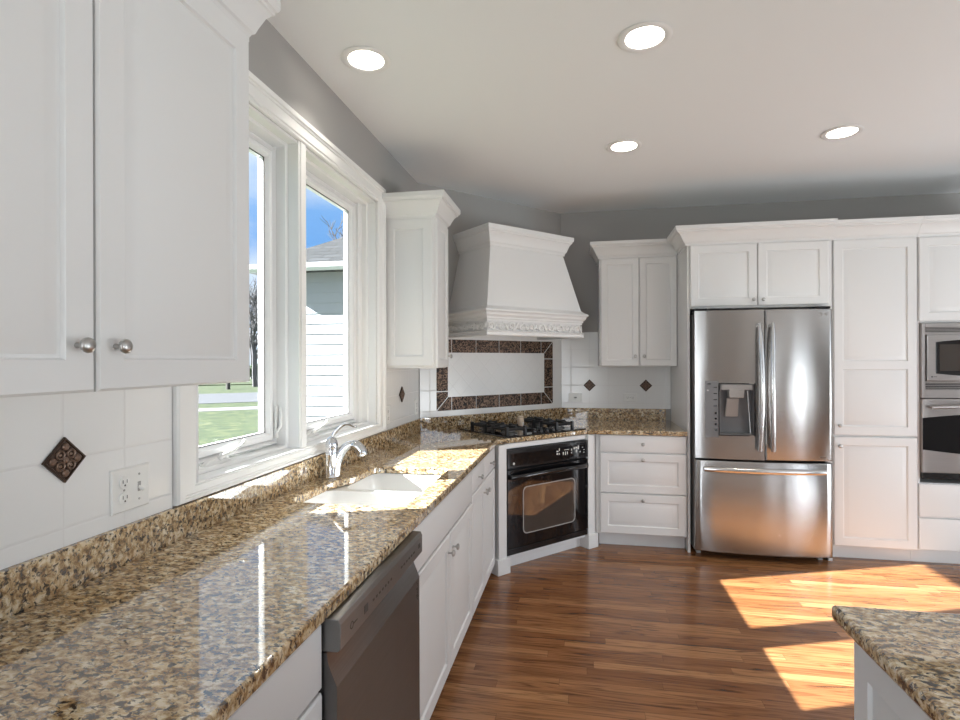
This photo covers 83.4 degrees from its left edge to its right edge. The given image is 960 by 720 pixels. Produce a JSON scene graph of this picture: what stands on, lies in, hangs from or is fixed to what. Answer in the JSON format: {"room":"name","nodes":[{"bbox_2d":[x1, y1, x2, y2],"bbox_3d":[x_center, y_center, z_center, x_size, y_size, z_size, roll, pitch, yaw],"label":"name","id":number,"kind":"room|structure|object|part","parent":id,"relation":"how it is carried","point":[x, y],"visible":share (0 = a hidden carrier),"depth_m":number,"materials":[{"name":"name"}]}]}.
{"room":"kitchen","nodes":[
{"label":"kitchen","id":0,"kind":"room"},
{"bbox_2d":[172,19,416,506],"bbox_3d":[-1.216,0.056,0.597,0.190,2.795,7.130,0,0,11],"label":"wall","id":1,"kind":"structure","parent":0,"point":[272,59],"depth_m":2.56,"materials":[{"name":"grey paint"}]},
{"bbox_2d":[0,387,171,569],"bbox_3d":[-1.105,0.248,0.622,0.018,0.390,2.018,0,0,11],"label":"tile backsplash","id":2,"kind":"structure","parent":1,"relation":"attached to","point":[59,452],"depth_m":1.30,"materials":[{"name":"white tile"}]},
{"bbox_2d":[110,462,148,515],"bbox_3d":[-0.938,0.347,1.458,0.022,0.117,0.126,0,0,11],"label":"wall outlet","id":3,"kind":"object","parent":2,"relation":"attached to","point":[129,486],"visible":1,"depth_m":1.45,"materials":[{"name":"white plastic"}]},
{"bbox_2d":[119,492,129,504],"bbox_3d":[-0.946,0.368,1.435,0.003,0.033,0.033,0,0,11],"label":"receptacle","id":4,"kind":"object","parent":3,"relation":"attached to","point":[124,497],"depth_m":1.43,"materials":[{"name":"grey plastic"}]},
{"bbox_2d":[119,476,129,488],"bbox_3d":[-0.947,0.326,1.435,0.003,0.033,0.033,0,0,11],"label":"receptacle","id":5,"kind":"object","parent":3,"relation":"attached to","point":[124,481],"depth_m":1.43,"materials":[{"name":"grey plastic"}]},
{"bbox_2d":[138,481,144,490],"bbox_3d":[-0.932,0.347,1.484,0.020,0.026,0.010,0,0,11],"label":"switch","id":6,"kind":"object","parent":3,"relation":"attached to","point":[141,484],"depth_m":1.48,"materials":[{"name":"white plastic"}]},
{"bbox_2d":[0,0,280,397],"bbox_3d":[-0.848,-0.472,1.002,0.386,1.061,1.106,0,0,11],"label":"upper cabinet","id":7,"kind":"object","parent":1,"relation":"attached to","point":[124,124],"visible":1,"depth_m":1.04,"materials":[{"name":"white paint"}]},
{"bbox_3d":[-0.757,-0.402,0.746,0.020,0.920,0.488,0,0,11],"label":"door","id":8,"kind":"part","parent":7,"relation":"part of","materials":[{"name":"white paint"}]},
{"bbox_3d":[-0.693,-0.026,0.944,0.031,0.028,0.028,0,0,11],"label":"knob","id":9,"kind":"part","parent":7,"relation":"part of","materials":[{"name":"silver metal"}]},
{"bbox_3d":[-0.678,-0.026,1.022,0.031,0.028,0.028,0,0,11],"label":"knob","id":10,"kind":"part","parent":7,"relation":"part of","materials":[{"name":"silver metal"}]},
{"bbox_3d":[-0.669,-0.402,1.219,0.020,0.920,0.465,0,0,11],"label":"door","id":11,"kind":"part","parent":7,"relation":"part of","materials":[{"name":"white paint"}]},
{"bbox_3d":[-0.849,-0.932,1.002,0.386,0.140,1.106,0,0,11],"label":"crown","id":12,"kind":"part","parent":7,"relation":"part of","materials":[{"name":"white paint"}]},
{"bbox_2d":[172,71,386,505],"bbox_3d":[-0.834,-0.312,2.501,0.187,1.499,1.769,0,0,11],"label":"window","id":13,"kind":"structure","parent":1,"relation":"in","point":[210,454],"depth_m":2.35,"materials":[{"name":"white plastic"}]},
{"bbox_3d":[-0.923,0.335,2.015,0.021,0.059,0.153,0,0,13],"label":"crank handle","id":14,"kind":"part","parent":13,"relation":"part of","materials":[{"name":"white plastic"}]},
{"bbox_3d":[-0.874,0.268,2.344,0.030,0.140,0.018,0,0,11],"label":"lock lever","id":15,"kind":"part","parent":13,"relation":"part of","materials":[{"name":"white plastic"}]},
{"bbox_2d":[306,170,355,437],"bbox_3d":[-0.818,-0.273,2.823,0.102,1.302,0.766,0,0,11],"label":"window","id":16,"kind":"structure","parent":13,"relation":"in","point":[313,183],"depth_m":3.15,"materials":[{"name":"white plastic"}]},
{"bbox_3d":[-0.797,0.334,2.695,0.021,0.059,0.153,0,0,13],"label":"crank handle","id":17,"kind":"part","parent":16,"relation":"part of","materials":[{"name":"white plastic"}]},
{"bbox_2d":[387,368,418,429],"bbox_3d":[-0.529,0.247,3.720,0.018,0.388,0.731,0,0,11],"label":"tile backsplash","id":18,"kind":"structure","parent":1,"relation":"attached to","point":[402,383],"depth_m":3.69,"materials":[{"name":"white tile"}]},
{"bbox_2d":[387,405,389,423],"bbox_3d":[-0.582,0.347,3.409,0.010,0.115,0.075,0,0,11],"label":"wall outlet","id":19,"kind":"object","parent":18,"relation":"attached to","point":[388,406],"visible":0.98,"depth_m":3.41,"materials":[{"name":"white plastic"}]},
{"bbox_2d":[414,399,417,414],"bbox_3d":[-0.472,0.346,3.999,0.010,0.115,0.075,0,0,11],"label":"wall outlet","id":20,"kind":"object","parent":18,"relation":"attached to","point":[415,400],"visible":1,"depth_m":3.98,"materials":[{"name":"white plastic"}]},
{"bbox_2d":[382,189,460,367],"bbox_3d":[-0.373,-0.486,3.501,0.405,1.075,0.462,0,0,11],"label":"upper cabinet","id":21,"kind":"object","parent":1,"relation":"attached to","point":[417,222],"visible":0.97,"depth_m":3.35,"materials":[{"name":"white paint"}]},
{"bbox_3d":[-0.444,-0.420,3.358,0.314,0.918,0.014,0,0,11],"label":"panel","id":22,"kind":"part","parent":21,"relation":"part of","materials":[{"name":"white paint"}]},
{"bbox_3d":[-0.375,-0.951,3.501,0.405,0.145,0.462,0,0,11],"label":"crown","id":23,"kind":"part","parent":21,"relation":"part of","materials":[{"name":"white paint"}]},
{"bbox_3d":[-0.247,-0.416,3.478,0.020,0.926,0.284,0,0,11],"label":"door","id":24,"kind":"part","parent":21,"relation":"part of","materials":[{"name":"white paint"}]},
{"bbox_2d":[417,183,560,327],"bbox_3d":[0.062,0.052,4.583,1.708,2.795,0.209,0,0,-37],"label":"wall","id":25,"kind":"structure","parent":0,"point":[475,211],"depth_m":4.45,"materials":[{"name":"grey paint"}]},
{"bbox_2d":[419,328,560,417],"bbox_3d":[0.143,0.094,4.521,1.482,0.690,0.010,0,0,-36],"label":"tile backsplash","id":26,"kind":"structure","parent":25,"relation":"attached to","point":[484,374],"depth_m":4.49,"materials":[{"name":"white tile"}]},
{"bbox_3d":[0.159,0.116,4.533,1.020,0.350,0.008,0,0,-36],"label":"panel","id":27,"kind":"part","parent":26,"relation":"part of","materials":[{"name":"white tile"}]},
{"bbox_2d":[448,222,588,339],"bbox_3d":[0.299,-0.585,4.298,1.036,0.816,0.553,0,0,-36],"label":"range hood","id":28,"kind":"object","parent":25,"relation":"attached to","point":[509,280],"visible":0.99,"depth_m":4.09,"materials":[{"name":"white paint"}]},
{"bbox_3d":[0.275,-0.919,4.330,0.868,0.148,0.475,0,0,-36],"label":"crown","id":29,"kind":"part","parent":28,"relation":"part of","materials":[{"name":"white paint"}]},
{"bbox_3d":[0.293,-0.196,4.308,0.988,0.038,0.529,0,0,-36],"label":"rail","id":30,"kind":"part","parent":28,"relation":"part of","materials":[{"name":"white paint"}]},
{"bbox_3d":[0.300,-0.337,4.298,1.036,0.112,0.553,0,0,-36],"label":"ledge moulding","id":31,"kind":"part","parent":28,"relation":"part of","materials":[{"name":"white paint"}]},
{"bbox_2d":[267,0,959,213],"bbox_3d":[1.846,-1.361,0.678,6.210,0.020,8.410,0,0,11],"label":"ceiling","id":32,"kind":"structure","parent":0,"point":[520,102],"depth_m":2.75,"materials":[{"name":"white paint"}]},
{"bbox_2d":[341,46,390,73],"bbox_3d":[-0.509,-1.402,2.410,0.220,0.133,0.220,0,0,11],"label":"recessed light","id":33,"kind":"object","parent":32,"relation":"in","point":[363,59],"visible":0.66,"depth_m":2.46,"materials":[{"name":"white paint"}]},
{"bbox_2d":[606,139,641,153],"bbox_3d":[0.907,-1.406,3.395,0.220,0.133,0.220,0,0,11],"label":"recessed light","id":34,"kind":"object","parent":32,"relation":"in","point":[627,145],"visible":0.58,"depth_m":3.45,"materials":[{"name":"white paint"}]},
{"bbox_2d":[617,21,672,52],"bbox_3d":[0.686,-1.406,2.248,0.220,0.133,0.220,0,0,11],"label":"recessed light","id":35,"kind":"object","parent":32,"relation":"in","point":[647,36],"visible":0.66,"depth_m":2.30,"materials":[{"name":"white paint"}]},
{"bbox_2d":[820,124,864,139],"bbox_3d":[2.146,-1.410,3.196,0.220,0.133,0.220,0,0,11],"label":"recessed light","id":36,"kind":"object","parent":32,"relation":"in","point":[846,131],"visible":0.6,"depth_m":3.24,"materials":[{"name":"white paint"}]},
{"bbox_2d":[430,533,959,719],"bbox_3d":[1.855,1.474,0.678,6.210,0.060,8.410,0,0,11],"label":"floor","id":37,"kind":"structure","parent":0,"point":[604,631],"depth_m":2.85,"materials":[{"name":"brown wood"}]},
{"bbox_2d":[228,625,321,719],"bbox_3d":[-0.723,1.015,0.855,0.675,0.874,0.816,0,0,11],"label":"base cabinet","id":38,"kind":"object","parent":37,"relation":"on","point":[291,692],"visible":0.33,"depth_m":1.08,"materials":[{"name":"white paint"}]},
{"bbox_3d":[-0.394,1.052,1.001,0.020,0.626,0.402,0,0,11],"label":"door","id":39,"kind":"part","parent":38,"relation":"part of","materials":[{"name":"white paint"}]},
{"bbox_2d":[319,531,421,719],"bbox_3d":[-0.555,1.015,1.562,0.621,0.874,0.630,0,0,11],"label":"dishwasher","id":40,"kind":"object","parent":37,"relation":"on","point":[370,643],"visible":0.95,"depth_m":1.45,"materials":[{"name":"silver metal"}]},
{"bbox_3d":[-0.281,0.614,1.511,0.060,0.074,0.630,0,0,11],"label":"control panel","id":41,"kind":"part","parent":40,"relation":"part of","materials":[{"name":"silver metal"}]},
{"bbox_2d":[413,471,471,719],"bbox_3d":[-0.436,1.014,2.397,0.675,0.874,1.048,0,0,11],"label":"base cabinet","id":42,"kind":"object","parent":37,"relation":"on","point":[443,566],"visible":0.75,"depth_m":2.25,"materials":[{"name":"white paint"}]},
{"bbox_3d":[-0.189,1.063,2.105,0.020,0.604,0.541,0,0,11],"label":"door","id":43,"kind":"part","parent":42,"relation":"part of","materials":[{"name":"white paint"}]},
{"bbox_3d":[-0.145,0.667,2.346,0.020,0.166,1.032,0,0,11],"label":"false drawer","id":44,"kind":"part","parent":42,"relation":"part of","materials":[{"name":"white paint"}]},
{"bbox_3d":[-0.094,1.062,2.615,0.020,0.604,0.485,0,0,11],"label":"door","id":45,"kind":"part","parent":42,"relation":"part of","materials":[{"name":"white paint"}]},
{"bbox_2d":[470,448,494,615],"bbox_3d":[-0.269,1.014,3.296,0.675,0.874,0.778,0,0,11],"label":"base cabinet","id":46,"kind":"object","parent":37,"relation":"on","point":[483,474],"visible":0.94,"depth_m":3.17,"materials":[{"name":"white paint"}]},
{"bbox_3d":[-0.014,1.044,3.045,0.020,0.640,0.368,0,0,11],"label":"door","id":47,"kind":"part","parent":46,"relation":"part of","materials":[{"name":"white paint"}]},
{"bbox_3d":[-0.016,0.650,3.045,0.020,0.131,0.368,0,0,11],"label":"drawer","id":48,"kind":"part","parent":46,"relation":"part of","materials":[{"name":"white paint"}]},
{"bbox_3d":[0.056,1.044,3.422,0.020,0.640,0.388,0,0,11],"label":"door","id":49,"kind":"part","parent":46,"relation":"part of","materials":[{"name":"white paint"}]},
{"bbox_3d":[0.055,0.649,3.422,0.020,0.131,0.388,0,0,11],"label":"drawer","id":50,"kind":"part","parent":46,"relation":"part of","materials":[{"name":"white paint"}]},
{"bbox_2d":[491,434,597,575],"bbox_3d":[0.480,1.012,3.945,0.982,0.873,0.135,0,0,-36],"label":"base cabinet","id":51,"kind":"object","parent":37,"relation":"on","point":[503,562],"visible":0.73,"depth_m":3.83,"materials":[{"name":"white paint"}]},
{"bbox_3d":[0.473,1.353,3.948,0.799,0.016,0.080,0,0,-36],"label":"rail","id":52,"kind":"part","parent":51,"relation":"part of","materials":[{"name":"white paint"}]},
{"bbox_2d":[506,439,588,555],"bbox_3d":[0.375,0.978,4.083,0.791,0.726,0.588,0,0,-36],"label":"oven","id":53,"kind":"object","parent":51,"relation":"in","point":[547,484],"visible":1,"depth_m":3.88,"materials":[{"name":"black glass"}]},
{"bbox_3d":[0.501,0.679,3.907,0.791,0.129,0.021,0,0,-36],"label":"control panel","id":54,"kind":"part","parent":53,"relation":"part of","materials":[{"name":"black ceramic"}]},
{"bbox_3d":[0.507,0.684,3.897,0.735,0.084,0.003,0,0,-36],"label":"display glass","id":55,"kind":"part","parent":53,"relation":"part of","materials":[{"name":"black glass"}]},
{"bbox_3d":[0.526,0.797,3.872,0.753,0.044,0.068,0,0,-36],"label":"handle","id":56,"kind":"part","parent":53,"relation":"part of","materials":[{"name":"black metal"}]},
{"bbox_2d":[596,434,686,547],"bbox_3d":[1.289,1.009,4.449,0.666,0.874,0.798,0,0,11],"label":"base cabinet","id":57,"kind":"object","parent":37,"relation":"on","point":[641,480],"visible":0.94,"depth_m":4.09,"materials":[{"name":"white paint"}]},
{"bbox_2d":[0,408,687,719],"bbox_3d":[0.197,0.506,2.209,1.996,0.134,5.614,0,0,11],"label":"countertop","id":58,"kind":"structure","parent":57,"relation":"on","point":[184,611],"depth_m":1.28,"materials":[{"name":"stone"}]},
{"bbox_2d":[325,423,367,478],"bbox_3d":[-0.619,0.415,2.492,0.195,0.253,0.064,0,0,-6],"label":"faucet","id":59,"kind":"object","parent":58,"relation":"on","point":[334,456],"visible":1,"depth_m":2.47,"materials":[{"name":"silver metal"}]},
{"bbox_3d":[-0.639,0.454,2.492,0.117,0.160,0.051,0,0,-9],"label":"spout","id":60,"kind":"part","parent":59,"relation":"part of","materials":[{"name":"silver metal"}]},
{"bbox_3d":[-0.631,0.326,2.496,0.121,0.074,0.034,0,0,-11],"label":"lever","id":61,"kind":"part","parent":59,"relation":"part of","materials":[{"name":"silver metal"}]},
{"bbox_2d":[305,473,440,506],"bbox_3d":[-0.454,0.676,2.376,0.535,0.198,0.775,0,0,11],"label":"sink","id":62,"kind":"object","parent":58,"relation":"in","point":[380,489],"visible":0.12,"depth_m":2.38,"materials":[{"name":"white ceramic"}]},
{"bbox_3d":[-0.482,0.676,2.186,0.472,0.198,0.335,0,0,11],"label":"bowl","id":63,"kind":"part","parent":62,"relation":"part of","materials":[{"name":"white ceramic"}]},
{"bbox_3d":[-0.381,0.676,2.550,0.405,0.198,0.350,0,0,11],"label":"bowl","id":64,"kind":"part","parent":62,"relation":"part of","materials":[{"name":"white ceramic"}]},
{"bbox_2d":[460,416,585,437],"bbox_3d":[0.331,0.504,4.169,0.787,0.069,0.580,0,0,-36],"label":"cooktop","id":65,"kind":"object","parent":58,"relation":"in","point":[536,425],"visible":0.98,"depth_m":4.05,"materials":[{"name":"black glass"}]},
{"bbox_3d":[0.210,0.520,3.921,0.124,0.018,0.124,0,0,-36],"label":"burner","id":66,"kind":"part","parent":65,"relation":"part of","materials":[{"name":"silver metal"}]},
{"bbox_2d":[517,416,523,425],"bbox_3d":[0.320,0.482,4.247,0.052,0.082,0.052,0,0,-36],"label":"jar","id":67,"kind":"object","parent":65,"relation":"on","point":[520,421],"visible":0.91,"depth_m":4.22,"materials":[{"name":"beige ceramic"}]},
{"bbox_3d":[1.235,0.863,4.095,0.630,0.302,0.020,0,0,11],"label":"drawer","id":68,"kind":"part","parent":57,"relation":"part of","materials":[{"name":"white paint"}]},
{"bbox_3d":[1.234,0.639,4.095,0.630,0.130,0.020,0,0,11],"label":"drawer","id":69,"kind":"part","parent":57,"relation":"part of","materials":[{"name":"white paint"}]},
{"bbox_3d":[1.236,1.174,4.095,0.630,0.304,0.020,0,0,11],"label":"drawer","id":70,"kind":"part","parent":57,"relation":"part of","materials":[{"name":"white paint"}]},
{"bbox_2d":[667,218,837,560],"bbox_3d":[2.053,0.226,4.285,1.081,2.435,0.841,0,0,11],"label":"tall cabinet","id":71,"kind":"object","parent":37,"relation":"on","point":[787,264],"visible":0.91,"depth_m":3.95,"materials":[{"name":"white paint"}]},
{"bbox_3d":[1.634,0.290,4.411,0.020,2.310,0.746,0,0,11],"label":"panel","id":72,"kind":"part","parent":71,"relation":"part of","materials":[{"name":"white paint"}]},
{"bbox_3d":[1.799,-0.626,3.989,0.464,0.456,0.020,0,0,11],"label":"door","id":73,"kind":"part","parent":71,"relation":"part of","materials":[{"name":"white paint"}]},
{"bbox_3d":[2.010,-0.924,4.070,1.081,0.135,0.405,0,0,11],"label":"crown","id":74,"kind":"part","parent":71,"relation":"part of","materials":[{"name":"white paint"}]},
{"bbox_3d":[2.263,-0.627,3.903,0.468,0.456,0.020,0,0,11],"label":"door","id":75,"kind":"part","parent":71,"relation":"part of","materials":[{"name":"white paint"}]},
{"bbox_2d":[690,306,832,559],"bbox_3d":[2.086,0.532,4.193,0.916,1.823,0.884,0,0,11],"label":"refrigerator","id":76,"kind":"object","parent":37,"relation":"on","point":[761,475],"visible":1,"depth_m":3.83,"materials":[{"name":"grey metal"}]},
{"bbox_3d":[1.802,0.178,3.915,0.460,1.073,0.093,0,0,11],"label":"door","id":77,"kind":"part","parent":76,"relation":"part of","materials":[{"name":"silver metal"}]},
{"bbox_3d":[1.846,0.356,3.877,0.245,0.379,0.041,0,0,11],"label":"dispenser frame","id":78,"kind":"part","parent":76,"relation":"part of","materials":[{"name":"grey plastic"}]},
{"bbox_3d":[1.977,0.191,3.800,0.035,0.907,0.075,0,0,-3],"label":"handle","id":79,"kind":"part","parent":76,"relation":"part of","materials":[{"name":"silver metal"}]},
{"bbox_3d":[2.029,1.061,3.873,0.916,0.666,0.093,0,0,11],"label":"freezer drawer","id":80,"kind":"part","parent":76,"relation":"part of","materials":[{"name":"silver metal"}]},
{"bbox_3d":[2.058,0.191,3.785,0.035,0.907,0.075,0,0,24],"label":"handle","id":81,"kind":"part","parent":76,"relation":"part of","materials":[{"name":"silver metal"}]},
{"bbox_3d":[2.257,0.176,3.831,0.446,1.073,0.093,0,0,11],"label":"door","id":82,"kind":"part","parent":76,"relation":"part of","materials":[{"name":"silver metal"}]},
{"bbox_2d":[830,216,923,560],"bbox_3d":[2.856,0.227,4.147,0.543,2.428,0.818,0,0,11],"label":"pantry cabinet","id":83,"kind":"object","parent":37,"relation":"on","point":[874,306],"visible":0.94,"depth_m":3.81,"materials":[{"name":"white paint"}]},
{"bbox_3d":[2.797,-0.161,3.824,0.529,1.395,0.020,0,0,11],"label":"door","id":84,"kind":"part","parent":83,"relation":"part of","materials":[{"name":"white paint"}]},
{"bbox_3d":[2.801,0.939,3.824,0.529,0.781,0.020,0,0,11],"label":"door","id":85,"kind":"part","parent":83,"relation":"part of","materials":[{"name":"white paint"}]},
{"bbox_3d":[2.786,-0.923,3.790,0.543,0.128,0.092,0,0,11],"label":"crown","id":86,"kind":"part","parent":83,"relation":"part of","materials":[{"name":"white paint"}]},
{"bbox_2d":[854,641,930,719],"bbox_3d":[1.325,1.009,-0.122,1.517,0.874,2.300,0,0,11],"label":"base cabinet","id":87,"kind":"object","parent":37,"relation":"on","point":[877,696],"visible":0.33,"depth_m":1.05,"materials":[{"name":"white paint"}]},
{"bbox_2d":[832,605,959,719],"bbox_3d":[1.334,0.553,-0.140,1.589,0.034,2.413,0,0,11],"label":"countertop","id":88,"kind":"structure","parent":87,"relation":"on","point":[919,651],"depth_m":1.01,"materials":[{"name":"stone"}]},
{"bbox_2d":[910,214,959,563],"bbox_3d":[3.563,0.225,4.015,0.892,2.428,0.818,0,0,11],"label":"tall cabinet","id":89,"kind":"object","parent":37,"relation":"on","point":[938,236],"visible":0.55,"depth_m":3.74,"materials":[{"name":"white paint"}]},
{"bbox_3d":[3.261,-0.565,3.737,0.392,0.586,0.020,0,0,11],"label":"door","id":90,"kind":"part","parent":89,"relation":"part of","materials":[{"name":"white paint"}]},
{"bbox_3d":[3.539,-0.925,3.904,0.892,0.128,0.592,0,0,11],"label":"crown","id":91,"kind":"part","parent":89,"relation":"part of","materials":[{"name":"white paint"}]},
{"bbox_3d":[3.461,1.213,3.701,0.788,0.218,0.020,0,0,11],"label":"drawer","id":92,"kind":"part","parent":89,"relation":"part of","materials":[{"name":"white paint"}]},
{"bbox_3d":[3.460,0.979,3.701,0.788,0.230,0.020,0,0,11],"label":"drawer","id":93,"kind":"part","parent":89,"relation":"part of","materials":[{"name":"white paint"}]},
{"bbox_2d":[919,397,959,479],"bbox_3d":[3.503,0.548,3.939,0.760,0.558,0.639,0,0,11],"label":"wall oven","id":94,"kind":"object","parent":89,"relation":"in","point":[939,417],"visible":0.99,"depth_m":3.73,"materials":[{"name":"grey metal"}]},
{"bbox_3d":[3.449,0.321,3.654,0.682,0.036,0.060,0,0,11],"label":"handle","id":95,"kind":"part","parent":94,"relation":"part of","materials":[{"name":"silver metal"}]},
{"bbox_2d":[919,323,959,397],"bbox_3d":[3.497,0.003,3.914,0.760,0.520,0.489,0,0,11],"label":"microwave","id":96,"kind":"object","parent":89,"relation":"in","point":[939,343],"visible":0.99,"depth_m":3.73,"materials":[{"name":"grey metal"}]},
{"bbox_3d":[3.455,-0.015,3.693,0.708,0.320,0.034,0,0,11],"label":"door","id":97,"kind":"part","parent":96,"relation":"part of","materials":[{"name":"silver metal"}]},
{"bbox_2d":[561,193,959,452],"bbox_3d":[3.204,0.042,4.576,4.974,2.795,0.150,0,0,11],"label":"wall","id":98,"kind":"structure","parent":0,"point":[585,228],"depth_m":4.77,"materials":[{"name":"grey paint"}]},
{"bbox_2d":[561,332,670,408],"bbox_3d":[1.218,0.091,4.860,0.957,0.690,0.018,0,0,11],"label":"tile backsplash","id":99,"kind":"structure","parent":98,"relation":"attached to","point":[599,386],"depth_m":4.88,"materials":[{"name":"white tile"}]},
{"bbox_2d":[569,393,581,400],"bbox_3d":[0.869,0.342,4.914,0.120,0.072,0.023,0,0,11],"label":"wall outlet","id":100,"kind":"object","parent":99,"relation":"attached to","point":[572,397],"visible":1,"depth_m":4.92,"materials":[{"name":"white plastic"}]},
{"bbox_2d":[623,393,636,401],"bbox_3d":[1.347,0.336,4.832,0.118,0.074,0.010,0,0,11],"label":"wall outlet","id":101,"kind":"object","parent":99,"relation":"attached to","point":[627,397],"visible":1,"depth_m":4.83,"materials":[{"name":"white plastic"}]},
{"bbox_2d":[589,238,676,365],"bbox_3d":[1.306,-0.469,4.643,0.703,1.043,0.408,0,0,11],"label":"upper cabinet","id":102,"kind":"object","parent":98,"relation":"attached to","point":[637,279],"visible":0.99,"depth_m":4.49,"materials":[{"name":"white paint"}]},
{"bbox_3d":[1.173,-0.400,4.526,0.310,0.903,0.020,0,0,11],"label":"door","id":103,"kind":"part","parent":102,"relation":"part of","materials":[{"name":"white paint"}]},
{"bbox_3d":[1.305,-0.923,4.643,0.703,0.135,0.408,0,0,11],"label":"crown","id":104,"kind":"part","parent":102,"relation":"part of","materials":[{"name":"white paint"}]},
{"bbox_3d":[1.477,-0.401,4.469,0.296,0.903,0.020,0,0,11],"label":"door","id":105,"kind":"part","parent":102,"relation":"part of","materials":[{"name":"white paint"}]},
{"label":"outside","id":106,"kind":"structure","parent":0,"visible":0},
{"bbox_2d":[198,385,257,445],"bbox_3d":[-17.259,1.935,43.897,130.000,0.140,140.000,0,0,11],"label":"lawn","id":107,"kind":"structure","parent":106,"point":[214,426],"depth_m":16.88,"materials":[{"name":"green plant"}]},
{"bbox_2d":[249,289,257,386],"bbox_3d":[-15.262,-2.256,37.972,4.280,8.264,5.661,0,0,11],"label":"bare tree","id":108,"kind":"object","parent":107,"relation":"on","point":[254,299],"visible":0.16,"depth_m":37.36,"materials":[{"name":"grey plant"}]},
{"bbox_2d":[249,278,257,378],"bbox_3d":[-21.618,-2.904,51.730,6.116,9.576,6.499,0,0,17],"label":"bare tree","id":109,"kind":"object","parent":107,"relation":"on","point":[256,287],"visible":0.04,"depth_m":51.17,"materials":[{"name":"grey plant"}]},
{"bbox_2d":[249,237,343,420],"bbox_3d":[2.000,-1.546,14.884,12.100,6.700,10.100,0,0,11],"label":"house","id":110,"kind":"structure","parent":107,"relation":"on","point":[325,261],"depth_m":11.27,"materials":[{"name":"grey"}]},
{"bbox_2d":[323,214,342,239],"bbox_3d":[-4.910,-2.551,26.027,4.338,8.787,5.228,0,0,27],"label":"bare tree","id":111,"kind":"object","parent":107,"relation":"on","point":[341,214],"visible":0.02,"depth_m":25.50,"materials":[{"name":"grey plant"}]},
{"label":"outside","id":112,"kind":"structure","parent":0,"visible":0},
{"bbox_2d":[198,392,257,403],"bbox_3d":[-13.711,1.851,25.834,120.150,0.025,7.498,0,0,-27],"label":"road","id":113,"kind":"structure","parent":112,"point":[218,397],"depth_m":25.71,"materials":[{"name":"grey asphalt"}]},
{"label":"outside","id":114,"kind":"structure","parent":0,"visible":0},
{"bbox_2d":[198,406,257,411],"bbox_3d":[-10.452,1.843,19.696,120.027,0.020,1.400,0,0,-27],"label":"sidewalk","id":115,"kind":"structure","parent":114,"point":[250,407],"depth_m":20.30,"materials":[{"name":"grey concrete"}]},
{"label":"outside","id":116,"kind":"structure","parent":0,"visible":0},
{"bbox_2d":[198,379,251,385],"bbox_3d":[-31.413,1.885,59.176,124.023,0.070,108.810,0,0,11],"label":"verge","id":117,"kind":"structure","parent":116,"point":[250,380],"depth_m":40.46,"materials":[{"name":"green plant"}]}
]}

